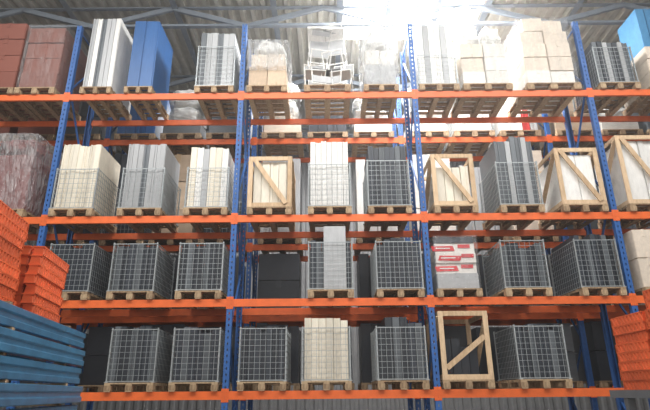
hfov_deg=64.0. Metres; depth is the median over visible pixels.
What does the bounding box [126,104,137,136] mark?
sheet
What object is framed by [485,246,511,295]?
sheet
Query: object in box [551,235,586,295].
sheet
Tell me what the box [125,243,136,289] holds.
sheet
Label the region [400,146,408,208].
sheet
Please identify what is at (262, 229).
sheet
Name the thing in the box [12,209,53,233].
wooden pallet
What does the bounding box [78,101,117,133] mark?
carton
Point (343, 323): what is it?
sheet
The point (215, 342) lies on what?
sheet
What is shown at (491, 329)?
sheet
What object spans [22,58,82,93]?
carton
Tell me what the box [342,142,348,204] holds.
sheet
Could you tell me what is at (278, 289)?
carton
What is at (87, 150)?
sheet
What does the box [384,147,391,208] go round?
sheet
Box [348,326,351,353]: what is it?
carton
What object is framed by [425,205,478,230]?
wooden pallet
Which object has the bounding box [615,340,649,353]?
steel beam
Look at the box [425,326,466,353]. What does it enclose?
carton
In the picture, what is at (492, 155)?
sheet
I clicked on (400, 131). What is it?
frame
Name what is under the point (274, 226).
wooden pallet
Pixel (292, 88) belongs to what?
plastic sack
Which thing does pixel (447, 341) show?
sheet
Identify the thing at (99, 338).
carton
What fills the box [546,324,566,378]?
sheet
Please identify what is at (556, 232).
beam
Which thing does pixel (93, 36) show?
sheet
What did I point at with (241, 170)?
sheet
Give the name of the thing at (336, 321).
sheet
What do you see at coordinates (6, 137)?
wooden pallet
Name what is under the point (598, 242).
sheet
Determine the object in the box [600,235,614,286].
sheet
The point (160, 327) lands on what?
sheet
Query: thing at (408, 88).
plastic sack
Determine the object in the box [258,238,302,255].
wooden pallet
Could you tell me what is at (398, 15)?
window
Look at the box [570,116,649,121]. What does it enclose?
beam
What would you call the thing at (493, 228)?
sheet
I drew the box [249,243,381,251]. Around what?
beam
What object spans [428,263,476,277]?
carton
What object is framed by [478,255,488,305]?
sheet
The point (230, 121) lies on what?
beam
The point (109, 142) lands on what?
beam
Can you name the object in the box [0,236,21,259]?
steel beam
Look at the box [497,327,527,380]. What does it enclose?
sheet
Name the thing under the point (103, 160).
sheet
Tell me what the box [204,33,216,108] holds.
sheet
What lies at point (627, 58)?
sheet
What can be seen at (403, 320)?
sheet
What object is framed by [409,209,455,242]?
carton
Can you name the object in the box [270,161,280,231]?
sheet
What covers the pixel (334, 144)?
sheet
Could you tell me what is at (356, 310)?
beam
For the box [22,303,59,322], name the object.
steel beam
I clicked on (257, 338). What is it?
sheet
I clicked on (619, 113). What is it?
plastic sack
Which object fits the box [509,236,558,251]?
wooden pallet
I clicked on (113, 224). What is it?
cage
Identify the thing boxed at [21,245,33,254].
steel beam
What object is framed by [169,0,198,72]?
roof purlin
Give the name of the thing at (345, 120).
beam
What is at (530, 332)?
sheet
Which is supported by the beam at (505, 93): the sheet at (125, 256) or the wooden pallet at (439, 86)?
the wooden pallet at (439, 86)
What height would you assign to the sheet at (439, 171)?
0.780 m
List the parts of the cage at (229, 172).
post, post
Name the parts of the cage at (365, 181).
post, post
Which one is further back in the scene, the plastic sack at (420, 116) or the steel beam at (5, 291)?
the plastic sack at (420, 116)
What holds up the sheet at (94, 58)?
on the wooden pallet at (118, 105)
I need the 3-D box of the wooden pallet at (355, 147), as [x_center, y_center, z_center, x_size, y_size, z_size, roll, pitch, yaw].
[1.152,-1.467,12.805,0.950,0.144,1.201,-1,-20,0]
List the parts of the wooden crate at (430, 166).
rail, rail, post, rail, rail, post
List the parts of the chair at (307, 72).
backrest, seat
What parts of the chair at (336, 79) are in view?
backrest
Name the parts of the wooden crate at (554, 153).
rail, rail, post, rail, rail, post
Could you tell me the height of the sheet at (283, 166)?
0.921 m
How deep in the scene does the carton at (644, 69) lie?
10.76 m
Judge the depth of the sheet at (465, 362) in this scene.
9.05 m
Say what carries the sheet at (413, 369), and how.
on the wooden pallet at (396, 384)
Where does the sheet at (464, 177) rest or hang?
on the wooden pallet at (444, 225)
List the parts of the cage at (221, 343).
post, post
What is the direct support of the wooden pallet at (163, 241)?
on the beam at (169, 248)
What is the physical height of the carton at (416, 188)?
0.662 m
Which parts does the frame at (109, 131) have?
upright post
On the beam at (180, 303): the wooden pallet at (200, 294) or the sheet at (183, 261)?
the wooden pallet at (200, 294)
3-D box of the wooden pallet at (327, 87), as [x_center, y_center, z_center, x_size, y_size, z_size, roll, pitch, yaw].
[0.050,-2.136,10.924,0.940,0.144,1.201,-1,-20,0]
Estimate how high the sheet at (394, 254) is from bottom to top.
0.931 m
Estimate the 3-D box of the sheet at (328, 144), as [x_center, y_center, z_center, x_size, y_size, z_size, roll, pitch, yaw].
[0.084,-0.415,10.278,0.100,1.334,1.000,-1,-20,0]
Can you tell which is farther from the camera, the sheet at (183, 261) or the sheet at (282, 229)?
the sheet at (282, 229)
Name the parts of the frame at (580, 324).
upright post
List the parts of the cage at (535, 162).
post, post, post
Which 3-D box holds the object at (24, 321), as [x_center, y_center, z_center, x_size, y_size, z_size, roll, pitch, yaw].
[-2.814,0.790,3.795,1.000,0.184,4.000,3,-20,-9]
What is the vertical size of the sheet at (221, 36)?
1.317 m
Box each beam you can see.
[0,92,66,101]
[0,121,85,126]
[0,138,106,146]
[0,200,28,232]
[0,211,27,241]
[0,224,24,250]
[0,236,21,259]
[0,248,20,269]
[0,259,20,280]
[0,271,18,290]
[0,284,15,299]
[0,295,16,305]
[14,294,22,302]
[15,284,25,293]
[19,274,24,283]
[20,255,30,264]
[20,264,28,273]
[20,293,59,314]
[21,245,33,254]
[22,215,44,225]
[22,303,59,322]
[23,273,62,296]
[24,283,62,306]
[27,234,66,240]
[27,264,64,288]
[29,255,66,280]
[32,246,68,272]
[32,246,81,249]
[43,213,234,225]
[60,297,229,308]
[60,309,239,318]
[60,317,79,324]
[62,323,97,328]
[66,91,240,101]
[73,231,243,241]
[79,315,246,324]
[80,389,224,401]
[91,118,248,127]
[99,243,249,251]
[103,322,253,327]
[106,137,253,146]
[225,387,438,401]
[230,295,430,308]
[234,211,424,223]
[241,89,414,99]
[242,305,419,317]
[243,229,414,240]
[246,314,412,323]
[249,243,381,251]
[251,118,406,125]
[254,136,401,144]
[255,321,380,326]
[256,255,372,263]
[261,157,365,162]
[401,135,549,143]
[406,156,483,161]
[407,117,564,125]
[408,319,556,325]
[413,313,580,321]
[414,228,585,238]
[415,88,590,98]
[420,305,600,315]
[421,240,564,248]
[424,210,616,221]
[430,293,633,306]
[438,387,623,400]
[549,135,649,142]
[562,319,609,324]
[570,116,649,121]
[580,312,629,320]
[589,88,649,96]
[592,229,649,235]
[606,305,645,311]
[610,311,646,326]
[612,320,649,335]
[615,210,649,220]
[615,330,649,344]
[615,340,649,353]
[617,349,649,362]
[618,360,649,371]
[620,370,649,380]
[623,380,649,389]
[632,293,644,304]
[642,289,649,299]
[644,309,649,318]
[645,299,649,308]
[646,319,649,328]
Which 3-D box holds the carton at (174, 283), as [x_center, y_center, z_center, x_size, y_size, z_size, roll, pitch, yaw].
[-3.375,2.083,11.492,0.887,0.581,1.012,-1,-20,0]
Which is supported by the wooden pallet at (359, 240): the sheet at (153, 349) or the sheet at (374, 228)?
the sheet at (374, 228)
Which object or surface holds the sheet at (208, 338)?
on the wooden pallet at (172, 386)
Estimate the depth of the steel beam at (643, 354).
5.63 m
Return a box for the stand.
[609,390,649,409]
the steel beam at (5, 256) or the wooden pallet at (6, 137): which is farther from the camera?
the wooden pallet at (6, 137)
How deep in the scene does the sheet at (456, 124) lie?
12.57 m
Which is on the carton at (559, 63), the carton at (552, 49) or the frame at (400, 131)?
the carton at (552, 49)
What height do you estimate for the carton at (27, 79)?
0.364 m
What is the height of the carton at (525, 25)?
0.324 m
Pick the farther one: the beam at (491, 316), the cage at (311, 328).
the beam at (491, 316)
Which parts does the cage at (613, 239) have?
post, post, post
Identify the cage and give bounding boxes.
[48,168,119,226]
[50,243,113,298]
[101,224,151,241]
[104,328,175,382]
[106,242,175,299]
[116,167,180,226]
[169,327,232,382]
[174,242,232,295]
[184,167,236,212]
[194,46,241,112]
[203,202,247,242]
[236,327,291,382]
[300,326,352,380]
[307,163,352,207]
[307,241,354,289]
[362,159,412,224]
[370,240,424,297]
[370,325,429,381]
[409,54,459,112]
[443,108,493,151]
[479,161,543,223]
[481,239,552,296]
[493,324,572,380]
[548,238,626,295]
[572,46,640,111]
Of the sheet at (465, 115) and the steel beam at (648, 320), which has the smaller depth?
the steel beam at (648, 320)
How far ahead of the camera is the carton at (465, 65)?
10.64 m
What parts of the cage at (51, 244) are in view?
post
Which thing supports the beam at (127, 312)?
attached to the frame at (228, 331)
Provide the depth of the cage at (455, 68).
10.59 m
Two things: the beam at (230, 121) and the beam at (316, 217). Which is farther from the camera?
the beam at (230, 121)
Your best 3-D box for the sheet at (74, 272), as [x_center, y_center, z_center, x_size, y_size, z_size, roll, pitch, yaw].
[-4.403,1.313,9.656,0.096,0.795,1.000,-1,-20,0]
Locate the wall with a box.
[0,149,649,409]
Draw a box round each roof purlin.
[59,0,90,43]
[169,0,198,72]
[270,0,281,44]
[335,0,342,67]
[382,0,392,32]
[397,0,442,145]
[476,0,492,36]
[486,0,584,149]
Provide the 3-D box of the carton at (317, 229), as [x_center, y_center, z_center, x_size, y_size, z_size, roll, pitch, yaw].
[0.083,0.608,12.037,0.887,0.609,1.012,-1,-20,0]
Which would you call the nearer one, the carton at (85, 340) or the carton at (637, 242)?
the carton at (637, 242)
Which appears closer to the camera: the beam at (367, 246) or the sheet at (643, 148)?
the sheet at (643, 148)
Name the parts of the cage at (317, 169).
post, post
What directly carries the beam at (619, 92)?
attached to the frame at (618, 235)
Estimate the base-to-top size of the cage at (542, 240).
0.880 m
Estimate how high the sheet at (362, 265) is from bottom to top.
1.158 m
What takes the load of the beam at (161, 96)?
attached to the frame at (70, 86)
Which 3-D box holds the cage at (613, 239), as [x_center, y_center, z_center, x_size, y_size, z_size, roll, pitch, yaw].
[4.822,1.205,9.698,0.792,0.880,1.170,-1,-20,0]
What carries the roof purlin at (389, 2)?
attached to the roof truss at (375, 21)
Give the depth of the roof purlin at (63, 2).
12.76 m
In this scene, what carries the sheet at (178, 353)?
in the cage at (221, 343)
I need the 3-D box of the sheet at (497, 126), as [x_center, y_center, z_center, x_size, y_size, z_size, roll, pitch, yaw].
[4.255,-2.171,13.000,0.173,1.261,1.000,-1,-20,0]
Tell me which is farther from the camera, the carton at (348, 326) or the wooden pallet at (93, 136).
the wooden pallet at (93, 136)
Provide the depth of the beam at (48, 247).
11.38 m
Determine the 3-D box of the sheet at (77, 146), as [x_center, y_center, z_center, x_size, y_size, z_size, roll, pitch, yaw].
[-4.759,-0.375,10.263,0.100,1.329,1.000,-1,-20,0]
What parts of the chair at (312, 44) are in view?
seat, backrest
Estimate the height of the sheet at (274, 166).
0.921 m
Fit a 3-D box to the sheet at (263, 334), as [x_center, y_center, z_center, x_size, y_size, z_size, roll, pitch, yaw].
[-1.036,2.697,9.143,0.096,0.789,1.000,-1,-20,0]
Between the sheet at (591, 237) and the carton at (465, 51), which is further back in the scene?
the carton at (465, 51)
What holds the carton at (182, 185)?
on the carton at (183, 227)
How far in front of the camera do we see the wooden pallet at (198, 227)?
9.73 m
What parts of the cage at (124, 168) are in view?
post, post, post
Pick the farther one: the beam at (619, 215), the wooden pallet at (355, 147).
the wooden pallet at (355, 147)
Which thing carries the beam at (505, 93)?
attached to the frame at (432, 357)
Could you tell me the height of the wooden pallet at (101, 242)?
0.144 m
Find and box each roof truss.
[0,2,649,29]
[169,73,410,92]
[205,127,403,138]
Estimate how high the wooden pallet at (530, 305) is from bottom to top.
0.144 m
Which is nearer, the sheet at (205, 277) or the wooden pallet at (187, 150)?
the sheet at (205, 277)
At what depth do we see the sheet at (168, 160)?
10.08 m
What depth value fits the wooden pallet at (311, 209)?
9.72 m
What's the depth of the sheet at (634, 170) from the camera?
9.90 m
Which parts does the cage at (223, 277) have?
post, post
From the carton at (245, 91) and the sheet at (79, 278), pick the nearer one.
the sheet at (79, 278)
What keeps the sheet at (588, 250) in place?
on the wooden pallet at (583, 291)
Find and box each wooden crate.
[247,156,295,224]
[421,154,477,223]
[426,311,493,380]
[535,148,607,222]
[590,135,649,222]
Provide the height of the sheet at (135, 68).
1.635 m
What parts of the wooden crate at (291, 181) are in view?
post, rail, rail, post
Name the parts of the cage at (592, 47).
post, post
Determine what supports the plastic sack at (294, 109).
on the carton at (267, 128)
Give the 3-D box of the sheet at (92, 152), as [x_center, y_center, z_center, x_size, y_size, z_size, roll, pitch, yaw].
[-4.451,-0.369,10.274,0.096,1.320,1.000,-1,-20,0]
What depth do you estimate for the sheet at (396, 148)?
9.78 m
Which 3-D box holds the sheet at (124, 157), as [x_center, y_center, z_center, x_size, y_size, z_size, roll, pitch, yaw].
[-4.651,-0.038,12.274,0.165,2.061,1.000,-1,-20,0]
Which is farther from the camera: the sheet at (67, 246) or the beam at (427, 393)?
the sheet at (67, 246)
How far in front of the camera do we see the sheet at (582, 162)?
9.80 m
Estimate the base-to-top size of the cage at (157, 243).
0.880 m
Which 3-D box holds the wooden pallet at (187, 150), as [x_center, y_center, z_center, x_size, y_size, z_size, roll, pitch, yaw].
[-3.408,-1.427,12.805,0.950,0.144,1.201,-1,-20,0]
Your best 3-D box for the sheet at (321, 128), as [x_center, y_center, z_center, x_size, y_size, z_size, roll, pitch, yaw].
[-0.051,-2.258,13.049,0.216,1.529,1.000,-1,-20,0]
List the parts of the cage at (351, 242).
post, post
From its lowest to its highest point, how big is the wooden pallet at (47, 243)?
0.144 m
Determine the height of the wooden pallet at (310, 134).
0.144 m
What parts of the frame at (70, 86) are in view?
upright post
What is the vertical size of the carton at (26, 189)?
0.826 m
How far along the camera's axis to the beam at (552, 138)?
12.24 m
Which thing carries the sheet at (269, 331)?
on the wooden pallet at (283, 385)
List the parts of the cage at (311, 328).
post, post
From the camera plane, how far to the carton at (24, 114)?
12.49 m
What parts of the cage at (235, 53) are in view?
post, post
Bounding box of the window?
[343,0,483,38]
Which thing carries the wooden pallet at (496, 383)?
on the beam
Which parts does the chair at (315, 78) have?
seat, backrest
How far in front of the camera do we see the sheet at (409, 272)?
9.19 m
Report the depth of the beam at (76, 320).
10.84 m
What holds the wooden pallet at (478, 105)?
on the beam at (505, 93)
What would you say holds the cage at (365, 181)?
on the wooden pallet at (384, 225)
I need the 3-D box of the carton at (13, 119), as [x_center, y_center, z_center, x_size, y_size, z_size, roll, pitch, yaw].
[-7.971,-2.069,13.000,0.887,0.421,1.012,-1,-20,0]
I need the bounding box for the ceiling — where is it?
[0,0,649,153]
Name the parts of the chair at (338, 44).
seat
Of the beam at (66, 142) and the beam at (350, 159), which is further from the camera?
the beam at (350, 159)
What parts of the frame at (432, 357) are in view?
upright post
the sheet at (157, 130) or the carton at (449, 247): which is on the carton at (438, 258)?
the carton at (449, 247)
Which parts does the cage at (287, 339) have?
post, post, post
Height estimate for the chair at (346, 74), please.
0.888 m
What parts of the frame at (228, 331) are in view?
upright post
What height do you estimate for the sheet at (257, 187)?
0.921 m
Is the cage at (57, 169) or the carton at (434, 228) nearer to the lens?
the cage at (57, 169)
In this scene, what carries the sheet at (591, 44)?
in the cage at (592, 47)
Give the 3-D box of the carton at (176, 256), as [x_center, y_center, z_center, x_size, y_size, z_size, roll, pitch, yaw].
[-3.382,1.532,11.695,0.887,0.581,1.012,-1,-20,0]
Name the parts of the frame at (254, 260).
upright post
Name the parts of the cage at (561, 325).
post, post, post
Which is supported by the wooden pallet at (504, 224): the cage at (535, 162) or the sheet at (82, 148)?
the cage at (535, 162)
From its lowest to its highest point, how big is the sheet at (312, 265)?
0.913 m
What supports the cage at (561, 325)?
on the wooden pallet at (522, 383)
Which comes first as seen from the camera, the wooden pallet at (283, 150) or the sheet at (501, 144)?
the sheet at (501, 144)
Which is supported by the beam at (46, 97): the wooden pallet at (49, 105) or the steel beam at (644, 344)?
the wooden pallet at (49, 105)
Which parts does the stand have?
frame, leg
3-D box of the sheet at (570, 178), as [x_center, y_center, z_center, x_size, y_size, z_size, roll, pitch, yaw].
[4.605,-0.305,10.226,0.306,1.022,1.000,-1,-20,0]
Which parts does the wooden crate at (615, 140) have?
rail, rail, post, rail, rail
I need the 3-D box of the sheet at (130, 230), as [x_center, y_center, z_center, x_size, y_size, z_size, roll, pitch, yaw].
[-4.311,-0.045,12.275,0.158,2.071,1.000,-1,-20,0]
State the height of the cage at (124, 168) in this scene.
0.820 m
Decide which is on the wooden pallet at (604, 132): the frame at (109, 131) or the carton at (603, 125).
the carton at (603, 125)
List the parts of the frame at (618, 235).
upright post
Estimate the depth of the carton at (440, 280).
9.10 m
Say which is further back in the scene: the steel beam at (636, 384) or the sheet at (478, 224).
the sheet at (478, 224)
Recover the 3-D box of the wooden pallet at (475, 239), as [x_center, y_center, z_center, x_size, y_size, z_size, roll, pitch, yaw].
[3.553,0.939,11.930,0.950,0.144,1.201,-1,-20,0]
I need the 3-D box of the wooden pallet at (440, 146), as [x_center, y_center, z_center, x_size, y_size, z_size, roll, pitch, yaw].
[2.447,-1.478,12.805,0.950,0.144,1.201,-1,-20,0]
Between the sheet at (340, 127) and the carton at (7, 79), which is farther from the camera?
the sheet at (340, 127)
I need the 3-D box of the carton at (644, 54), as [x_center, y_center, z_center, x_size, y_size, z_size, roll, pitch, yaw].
[6.781,-2.961,11.167,0.380,0.290,1.063,-1,-20,0]
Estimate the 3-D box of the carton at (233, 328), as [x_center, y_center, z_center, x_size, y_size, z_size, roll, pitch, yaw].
[-2.283,2.963,11.176,0.887,0.561,1.012,-1,-20,0]
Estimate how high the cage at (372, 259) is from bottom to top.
0.880 m
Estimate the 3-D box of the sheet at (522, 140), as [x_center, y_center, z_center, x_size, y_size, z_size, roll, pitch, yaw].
[3.817,-0.481,10.275,0.100,1.395,1.000,-1,-20,0]
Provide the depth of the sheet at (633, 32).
11.11 m
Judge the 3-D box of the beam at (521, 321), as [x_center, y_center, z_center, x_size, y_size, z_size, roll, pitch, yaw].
[3.579,2.687,11.862,3.488,0.210,0.061,-1,-20,0]
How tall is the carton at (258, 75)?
0.490 m
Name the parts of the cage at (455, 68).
post, post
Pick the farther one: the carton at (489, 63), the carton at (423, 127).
the carton at (423, 127)
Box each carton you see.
[0,23,30,44]
[0,39,27,59]
[0,55,24,75]
[0,71,24,114]
[0,118,19,120]
[0,127,18,137]
[0,155,14,168]
[0,168,56,224]
[12,154,58,185]
[17,120,57,147]
[19,73,79,114]
[20,360,84,385]
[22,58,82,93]
[24,114,56,119]
[25,43,84,84]
[28,28,86,70]
[51,224,103,245]
[65,117,115,151]
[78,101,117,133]
[81,333,87,359]
[81,355,111,384]
[86,326,134,355]
[96,298,143,308]
[144,282,189,308]
[152,210,197,244]
[163,126,208,149]
[168,255,180,281]
[174,154,190,181]
[176,182,188,209]
[199,327,241,356]
[209,118,251,149]
[212,101,252,134]
[230,355,240,383]
[244,86,252,118]
[248,66,267,108]
[251,54,267,66]
[257,280,300,307]
[258,253,301,285]
[263,125,302,148]
[267,66,288,108]
[268,54,287,77]
[309,226,323,241]
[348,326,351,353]
[353,124,391,148]
[362,50,379,82]
[362,64,396,107]
[379,50,393,64]
[404,124,445,150]
[406,154,449,187]
[408,181,425,211]
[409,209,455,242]
[415,280,459,306]
[420,253,424,279]
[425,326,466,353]
[426,237,472,249]
[427,243,474,260]
[428,253,475,271]
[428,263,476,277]
[429,273,479,294]
[452,71,485,110]
[454,44,482,72]
[455,58,483,82]
[480,70,509,110]
[482,44,505,58]
[483,57,507,71]
[506,31,543,67]
[507,220,553,239]
[508,18,542,49]
[508,43,546,80]
[509,70,550,105]
[510,57,548,89]
[515,280,566,305]
[522,323,573,351]
[532,150,543,177]
[537,99,588,129]
[539,115,591,147]
[541,20,561,31]
[542,31,567,43]
[542,71,574,109]
[543,255,554,279]
[545,43,570,57]
[547,56,573,70]
[554,220,612,241]
[563,352,578,380]
[571,321,615,353]
[575,350,620,380]
[589,122,638,142]
[612,229,649,266]
[614,258,649,295]
[624,72,649,109]
[631,46,649,71]
[634,59,649,80]
[638,115,649,132]
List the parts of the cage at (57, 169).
post, post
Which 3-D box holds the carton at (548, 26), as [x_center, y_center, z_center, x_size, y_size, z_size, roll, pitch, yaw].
[4.796,-3.618,11.476,0.421,0.324,0.961,0,-20,-2]
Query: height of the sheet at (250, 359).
0.889 m
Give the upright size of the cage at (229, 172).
0.820 m
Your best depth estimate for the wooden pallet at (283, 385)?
8.47 m
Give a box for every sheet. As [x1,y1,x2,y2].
[53,245,59,255]
[54,145,69,211]
[58,245,64,258]
[59,144,74,211]
[62,245,74,291]
[64,248,75,291]
[65,144,80,206]
[69,248,81,291]
[70,146,85,214]
[75,245,87,291]
[76,146,90,214]
[81,145,95,206]
[81,245,114,298]
[82,19,106,113]
[87,19,108,113]
[87,144,120,215]
[92,19,107,85]
[97,19,119,113]
[102,19,120,113]
[104,154,122,245]
[107,19,132,113]
[109,327,120,382]
[111,246,122,289]
[114,155,127,232]
[115,326,133,382]
[117,117,126,136]
[118,246,129,289]
[119,224,127,232]
[121,144,134,206]
[121,331,132,382]
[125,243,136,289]
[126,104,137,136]
[127,21,147,109]
[127,144,139,206]
[127,226,134,232]
[127,328,139,382]
[132,243,147,289]
[133,145,144,206]
[134,326,145,382]
[136,113,146,136]
[138,145,150,206]
[138,247,149,289]
[140,21,172,110]
[140,326,168,382]
[143,145,155,207]
[145,100,170,139]
[145,246,171,299]
[146,331,172,382]
[149,145,160,207]
[152,325,162,329]
[154,144,179,215]
[162,325,173,335]
[172,330,183,381]
[173,324,188,343]
[178,244,187,290]
[180,327,190,381]
[184,244,195,290]
[187,147,197,213]
[187,327,208,381]
[191,246,199,290]
[194,148,204,213]
[194,333,204,381]
[196,246,204,290]
[198,33,212,112]
[200,149,209,205]
[202,242,210,288]
[202,333,211,381]
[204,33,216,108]
[206,147,216,213]
[208,242,216,288]
[209,33,218,108]
[209,330,228,381]
[213,148,222,213]
[214,242,231,295]
[215,33,228,112]
[219,149,236,211]
[221,34,232,108]
[226,34,241,108]
[230,256,245,307]
[236,167,246,241]
[240,326,248,381]
[247,326,257,381]
[253,162,262,202]
[253,330,261,381]
[256,323,267,331]
[259,332,266,381]
[260,161,271,231]
[261,162,270,202]
[265,326,272,381]
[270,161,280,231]
[270,162,278,209]
[272,326,280,379]
[278,162,287,209]
[278,325,288,330]
[278,330,287,381]
[280,161,289,239]
[289,326,300,383]
[290,159,301,239]
[304,318,311,380]
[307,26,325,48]
[309,80,317,131]
[310,142,315,212]
[310,240,315,289]
[312,318,318,380]
[316,143,321,212]
[316,243,321,287]
[318,103,327,131]
[319,318,325,380]
[321,141,326,212]
[322,241,323,287]
[324,226,346,287]
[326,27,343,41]
[326,142,331,204]
[326,318,333,380]
[328,102,336,134]
[332,142,337,212]
[333,318,340,380]
[336,102,345,134]
[337,142,343,204]
[340,320,348,380]
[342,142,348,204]
[346,240,350,287]
[354,159,365,240]
[356,254,369,306]
[358,323,371,382]
[364,146,374,208]
[369,257,380,306]
[370,226,377,230]
[371,323,379,377]
[373,148,380,205]
[373,245,385,290]
[373,326,386,380]
[378,147,386,208]
[379,317,394,378]
[382,239,392,288]
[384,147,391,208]
[388,226,397,230]
[389,147,397,208]
[390,238,399,288]
[392,317,402,378]
[394,146,402,208]
[397,238,406,288]
[399,317,409,379]
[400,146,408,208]
[404,242,413,288]
[407,323,417,379]
[411,25,425,86]
[411,243,420,288]
[414,323,425,379]
[420,25,431,110]
[424,25,437,110]
[428,168,445,211]
[433,25,443,110]
[435,25,449,110]
[437,339,452,374]
[440,26,455,110]
[444,168,453,211]
[446,111,462,147]
[450,339,461,373]
[451,168,462,200]
[455,114,469,147]
[456,165,474,229]
[459,166,470,200]
[460,346,470,373]
[462,114,476,147]
[463,345,479,373]
[466,255,482,306]
[470,167,482,229]
[471,114,483,147]
[471,327,487,373]
[475,114,490,147]
[478,167,494,229]
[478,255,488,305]
[479,141,506,212]
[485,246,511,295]
[488,105,507,146]
[489,327,501,381]
[497,327,507,331]
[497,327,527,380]
[499,142,511,207]
[504,97,514,136]
[504,141,517,207]
[505,243,517,287]
[506,137,522,207]
[511,114,522,136]
[512,243,523,287]
[514,137,528,207]
[519,137,534,210]
[519,248,529,287]
[520,110,529,133]
[521,324,540,378]
[521,330,533,378]
[524,248,535,287]
[525,141,539,210]
[527,110,537,133]
[528,246,541,287]
[533,243,546,285]
[533,324,547,378]
[539,155,581,211]
[540,326,553,378]
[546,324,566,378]
[547,330,560,378]
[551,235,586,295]
[573,42,603,105]
[574,155,597,199]
[579,239,592,285]
[581,234,603,285]
[585,240,597,285]
[594,141,648,211]
[594,234,609,286]
[595,42,614,100]
[595,43,618,105]
[596,41,609,86]
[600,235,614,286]
[606,240,620,286]
[607,42,629,105]
[610,43,634,105]
[611,42,624,80]
[617,9,649,60]
[636,141,649,198]
[643,9,649,35]
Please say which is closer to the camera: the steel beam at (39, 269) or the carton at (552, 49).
the steel beam at (39, 269)
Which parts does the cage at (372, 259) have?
post, post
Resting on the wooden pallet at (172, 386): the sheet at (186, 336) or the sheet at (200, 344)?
the sheet at (186, 336)
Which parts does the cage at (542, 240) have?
post, post, post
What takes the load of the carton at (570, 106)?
on the carton at (575, 125)
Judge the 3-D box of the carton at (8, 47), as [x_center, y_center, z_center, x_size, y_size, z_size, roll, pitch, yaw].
[-6.631,-3.085,11.255,0.741,0.392,1.063,-1,-20,0]
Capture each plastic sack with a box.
[0,140,52,167]
[169,89,204,116]
[169,107,206,131]
[254,40,286,63]
[265,101,300,118]
[288,82,301,109]
[352,99,385,114]
[352,109,387,131]
[361,29,392,63]
[401,88,411,106]
[402,107,441,117]
[452,27,478,58]
[478,26,500,44]
[597,107,624,115]
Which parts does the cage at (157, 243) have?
post, post, post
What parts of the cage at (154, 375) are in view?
post, post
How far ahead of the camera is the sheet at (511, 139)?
9.83 m
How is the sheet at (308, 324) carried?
in the cage at (311, 328)
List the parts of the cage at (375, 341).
post, post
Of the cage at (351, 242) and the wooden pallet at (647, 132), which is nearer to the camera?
the cage at (351, 242)
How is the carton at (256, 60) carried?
on the carton at (258, 75)
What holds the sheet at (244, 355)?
in the cage at (287, 339)
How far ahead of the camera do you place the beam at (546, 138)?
12.24 m
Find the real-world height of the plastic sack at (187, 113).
0.494 m
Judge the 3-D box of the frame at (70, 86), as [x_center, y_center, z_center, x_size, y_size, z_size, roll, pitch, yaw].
[-5.125,0.623,9.939,0.160,8.960,1.150,-1,-20,0]
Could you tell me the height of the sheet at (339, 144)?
1.334 m
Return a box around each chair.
[304,64,325,84]
[307,27,331,66]
[307,48,332,83]
[308,80,324,111]
[321,49,346,83]
[323,24,346,64]
[330,64,353,91]
[331,80,347,88]
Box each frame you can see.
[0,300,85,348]
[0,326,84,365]
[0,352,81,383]
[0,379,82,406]
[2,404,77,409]
[6,26,93,408]
[65,117,126,409]
[221,24,253,409]
[240,112,262,409]
[392,77,420,409]
[400,23,441,409]
[531,114,598,409]
[562,21,649,409]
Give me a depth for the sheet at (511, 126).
12.51 m
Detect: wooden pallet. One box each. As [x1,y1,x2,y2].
[0,87,41,120]
[0,134,11,152]
[12,134,63,156]
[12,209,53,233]
[14,87,80,120]
[45,240,88,245]
[48,208,116,233]
[61,291,112,309]
[64,134,115,157]
[78,385,115,391]
[79,86,131,120]
[98,240,147,254]
[103,382,168,391]
[106,291,170,308]
[114,133,157,154]
[116,208,177,232]
[123,86,168,119]
[148,239,196,254]
[160,133,207,154]
[168,382,230,391]
[174,290,229,308]
[183,207,234,232]
[194,85,240,119]
[198,239,246,256]
[206,132,251,157]
[237,381,290,390]
[246,85,290,118]
[246,206,294,231]
[253,383,301,390]
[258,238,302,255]
[261,132,303,157]
[301,381,351,390]
[304,84,350,118]
[307,238,350,250]
[307,307,351,307]
[308,132,347,157]
[308,206,351,231]
[308,289,353,307]
[310,383,354,389]
[351,131,393,156]
[354,237,399,255]
[358,383,408,389]
[360,84,398,117]
[364,205,411,230]
[372,289,424,306]
[372,380,429,389]
[404,131,448,156]
[410,83,459,117]
[415,237,434,250]
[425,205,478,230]
[430,380,494,388]
[433,288,482,306]
[444,130,494,155]
[450,83,512,117]
[472,236,508,254]
[482,204,544,229]
[486,130,540,151]
[486,287,552,305]
[495,382,528,388]
[498,379,572,388]
[507,82,581,116]
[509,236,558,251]
[530,305,569,305]
[538,204,608,229]
[540,129,593,155]
[555,287,626,305]
[559,381,583,387]
[573,82,640,115]
[578,236,614,239]
[579,129,643,154]
[583,381,612,387]
[597,203,649,228]
[611,287,649,304]
[622,87,649,115]
[635,129,649,141]
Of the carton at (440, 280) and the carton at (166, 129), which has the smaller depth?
the carton at (440, 280)
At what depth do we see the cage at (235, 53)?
10.62 m
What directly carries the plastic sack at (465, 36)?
on the carton at (465, 51)
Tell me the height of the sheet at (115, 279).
0.825 m
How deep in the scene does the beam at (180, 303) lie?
8.96 m
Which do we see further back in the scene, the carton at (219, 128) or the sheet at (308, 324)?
the carton at (219, 128)
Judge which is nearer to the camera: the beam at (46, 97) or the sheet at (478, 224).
the beam at (46, 97)
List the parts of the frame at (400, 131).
upright post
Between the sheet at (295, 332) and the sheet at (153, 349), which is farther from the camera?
the sheet at (295, 332)
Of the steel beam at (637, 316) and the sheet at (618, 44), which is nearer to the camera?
the steel beam at (637, 316)
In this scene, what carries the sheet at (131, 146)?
in the cage at (124, 168)
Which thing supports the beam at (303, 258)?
attached to the frame at (400, 131)
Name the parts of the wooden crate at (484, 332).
post, rail, post, rail, rail, rail, post, rail, post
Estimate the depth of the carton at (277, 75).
10.54 m
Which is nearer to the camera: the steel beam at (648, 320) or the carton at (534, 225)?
the steel beam at (648, 320)
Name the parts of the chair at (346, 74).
seat, backrest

